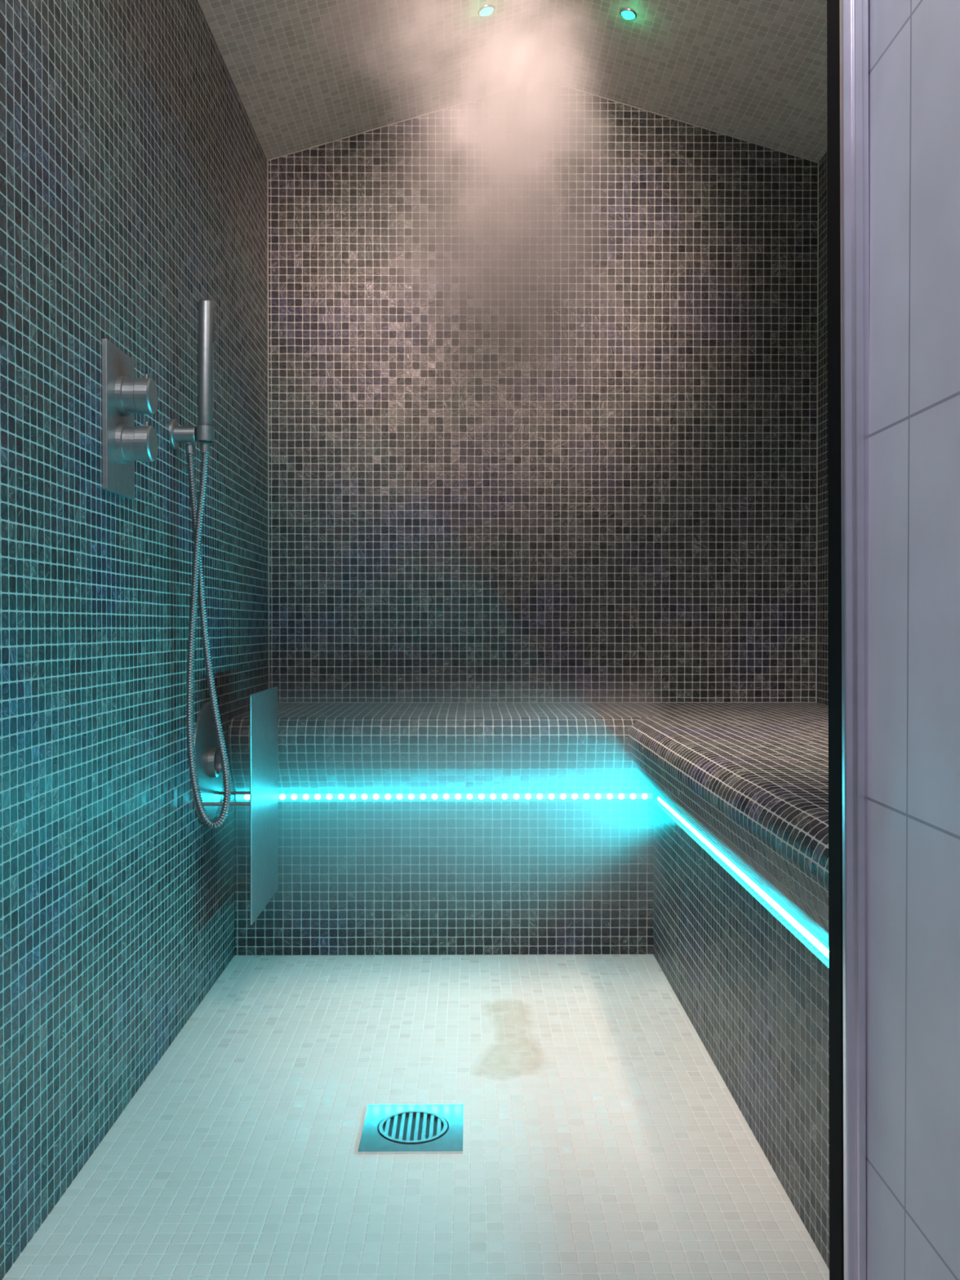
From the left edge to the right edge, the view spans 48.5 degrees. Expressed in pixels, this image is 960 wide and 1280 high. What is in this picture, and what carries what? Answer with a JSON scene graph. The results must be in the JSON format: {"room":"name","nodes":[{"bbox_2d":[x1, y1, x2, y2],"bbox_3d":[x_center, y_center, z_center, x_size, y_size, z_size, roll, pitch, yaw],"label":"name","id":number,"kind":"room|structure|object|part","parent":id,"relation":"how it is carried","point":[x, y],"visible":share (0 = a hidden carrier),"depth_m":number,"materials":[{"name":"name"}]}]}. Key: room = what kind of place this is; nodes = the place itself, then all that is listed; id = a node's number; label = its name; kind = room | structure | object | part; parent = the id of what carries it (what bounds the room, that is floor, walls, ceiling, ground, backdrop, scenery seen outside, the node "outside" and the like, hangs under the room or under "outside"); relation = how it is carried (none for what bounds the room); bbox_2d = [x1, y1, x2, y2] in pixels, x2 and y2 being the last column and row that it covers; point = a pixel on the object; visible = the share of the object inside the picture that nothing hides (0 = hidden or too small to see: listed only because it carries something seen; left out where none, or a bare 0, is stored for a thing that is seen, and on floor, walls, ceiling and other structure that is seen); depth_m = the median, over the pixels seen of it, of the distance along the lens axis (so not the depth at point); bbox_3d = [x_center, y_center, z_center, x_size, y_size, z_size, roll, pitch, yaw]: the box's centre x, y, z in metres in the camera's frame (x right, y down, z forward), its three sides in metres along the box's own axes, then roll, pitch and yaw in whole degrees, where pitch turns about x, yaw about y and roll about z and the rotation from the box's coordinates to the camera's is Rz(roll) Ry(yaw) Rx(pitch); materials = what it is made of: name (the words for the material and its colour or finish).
{"room":"spa","nodes":[
{"label":"spa","id":0,"kind":"room"},
{"bbox_2d":[0,0,268,1279],"bbox_3d":[-0.548,-0.257,1.114,0.001,1.986,3.443,0,1,-1],"label":"wall","id":1,"kind":"structure","parent":0,"point":[134,191],"depth_m":1.57,"materials":[{"name":"tile"}]},
{"bbox_2d":[101,338,158,499],"bbox_3d":[-0.524,-0.331,1.617,0.056,0.219,0.128,0,1,-1],"label":"shower valve","id":2,"kind":"object","parent":1,"relation":"attached to","point":[123,395],"visible":1,"depth_m":1.59,"materials":[{"name":"metal"}]},
{"bbox_3d":[-0.549,-0.331,1.617,0.008,0.219,0.128,0,1,-1],"label":"wall plate","id":3,"kind":"part","parent":2,"relation":"part of","materials":[{"name":"metal"}]},
{"bbox_3d":[-0.520,-0.298,1.618,0.049,0.060,0.060,0,1,-1],"label":"control knob","id":4,"kind":"part","parent":2,"relation":"part of","materials":[{"name":"metal"}]},
{"bbox_3d":[-0.520,-0.370,1.617,0.049,0.060,0.060,0,1,-1],"label":"control knob","id":5,"kind":"part","parent":2,"relation":"part of","materials":[{"name":"metal"}]},
{"bbox_2d":[168,418,214,448],"bbox_3d":[-0.518,-0.372,1.926,0.075,0.054,0.054,0,1,-1],"label":"holder","id":6,"kind":"object","parent":1,"relation":"attached to","point":[177,434],"visible":1,"depth_m":1.91,"materials":[{"name":"metal"}]},
{"bbox_3d":[-0.531,-0.372,1.926,0.036,0.029,0.029,0,1,-1],"label":"arm","id":7,"kind":"part","parent":6,"relation":"part of","materials":[{"name":"metal"}]},
{"bbox_2d":[185,298,231,828],"bbox_3d":[-0.496,-0.135,1.924,0.085,0.954,0.038,0,1,10],"label":"shower","id":8,"kind":"object","parent":1,"relation":"attached to","point":[206,307],"visible":1,"depth_m":1.92,"materials":[{"name":"metal"}]},
{"bbox_3d":[-0.495,-0.486,1.925,0.030,0.252,0.028,0,1,-1],"label":"handle","id":9,"kind":"part","parent":8,"relation":"part of","materials":[{"name":"metal"}]},
{"bbox_2d":[191,686,278,924],"bbox_3d":[-0.501,0.329,2.204,0.112,0.449,0.299,0,1,-1],"label":"outlet","id":10,"kind":"object","parent":1,"relation":"attached to","point":[264,786],"visible":0.82,"depth_m":2.17,"materials":[{"name":"metal"}]},
{"bbox_3d":[-0.499,0.327,2.120,0.104,0.007,0.007,0,1,-1],"label":"standoff rod","id":11,"kind":"part","parent":10,"relation":"part of","materials":[{"name":"metal"}]},
{"bbox_3d":[-0.500,0.325,2.260,0.104,0.007,0.007,0,1,-1],"label":"standoff rod","id":12,"kind":"part","parent":10,"relation":"part of","materials":[{"name":"metal"}]},
{"bbox_3d":[-0.447,0.329,2.211,0.003,0.449,0.286,0,1,-1],"label":"guard plate","id":13,"kind":"part","parent":10,"relation":"part of","materials":[{"name":"glass"}]},
{"bbox_2d":[2,954,829,1279],"bbox_3d":[0.184,0.736,1.132,1.465,0.001,3.443,0,1,-1],"label":"floor","id":14,"kind":"structure","parent":0,"point":[603,1139],"depth_m":1.54,"materials":[{"name":"white tile"}]},
{"bbox_2d":[357,1104,463,1154],"bbox_3d":[-0.100,0.728,1.588,0.149,0.006,0.149,0,1,-1],"label":"floor drain","id":15,"kind":"object","parent":14,"relation":"on","point":[388,1129],"visible":1,"depth_m":1.58,"materials":[{"name":"metal"}]},
{"bbox_2d":[227,702,829,1269],"bbox_3d":[0.177,0.452,1.944,1.463,0.546,1.811,0,1,-1],"label":"tiled bench","id":16,"kind":"object","parent":14,"relation":"on","point":[357,877],"depth_m":2.38,"materials":[{"name":"tile"}]},
{"bbox_3d":[0.177,0.276,1.942,1.463,0.195,1.811,0,1,-1],"label":"seat","id":17,"kind":"part","parent":16,"relation":"part of","materials":[{"name":"tile"}]},
{"bbox_3d":[-0.066,0.366,1.735,0.966,0.015,1.397,0,1,-1],"label":"light strip","id":18,"kind":"part","parent":16,"relation":"part of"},
{"bbox_2d":[199,0,826,162],"bbox_3d":[0.177,-1.368,1.921,1.465,0.216,1.813,0,1,-1],"label":"ceiling","id":19,"kind":"structure","parent":0,"point":[305,73],"depth_m":2.53,"materials":[{"name":"tile"}]},
{"bbox_2d":[477,4,494,17],"bbox_3d":[0.014,-1.434,2.426,0.040,0.016,0.040,0,1,-1],"label":"recessed light","id":20,"kind":"object","parent":19,"relation":"in","point":[486,10],"visible":1,"depth_m":2.42,"materials":[{"name":"white glass"}]},
{"bbox_2d":[619,8,636,20],"bbox_3d":[0.340,-1.432,2.436,0.040,0.016,0.040,0,1,-1],"label":"recessed light","id":21,"kind":"object","parent":19,"relation":"in","point":[628,14],"visible":1,"depth_m":2.43,"materials":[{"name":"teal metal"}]},
{"bbox_2d":[268,80,817,702],"bbox_3d":[0.169,-0.387,2.840,1.465,2.202,0.001,0,1,-1],"label":"wall","id":22,"kind":"structure","parent":0,"point":[542,355],"depth_m":2.84,"materials":[{"name":"tile"}]},
{"bbox_2d":[197,0,818,702],"bbox_3d":[0.177,-0.648,1.931,1.469,1.660,1.815,0,1,-1],"label":"trim","id":23,"kind":"structure","parent":22,"relation":"attached to","point":[197,0],"depth_m":2.83,"materials":[{"name":"tile"}]},
{"bbox_2d":[816,151,828,705],"bbox_3d":[0.910,-0.267,1.942,0.001,1.986,1.813,0,1,-1],"label":"wall","id":24,"kind":"structure","parent":0,"point":[822,678],"depth_m":2.80,"materials":[{"name":"tile"}]},
{"bbox_2d":[866,0,959,1279],"bbox_3d":[0.358,-0.552,0.191,0.001,2.600,1.590,0,1,-1],"label":"wall","id":25,"kind":"structure","parent":0,"point":[913,1050],"depth_m":0.87,"materials":[{"name":"grey tile"}]},
{"bbox_3d":[0.185,-0.364,1.007,1.465,2.202,0.040,0,1,-1],"label":"wall","id":26,"kind":"structure","parent":0,"visible":0},
{"bbox_2d":[826,0,869,1279],"bbox_3d":[0.340,-0.227,0.989,0.038,1.930,0.067,0,1,-1],"label":"trim","id":27,"kind":"structure","parent":26,"relation":"attached to","point":[847,20],"depth_m":0.96,"materials":[{"name":"metal"}]}
]}

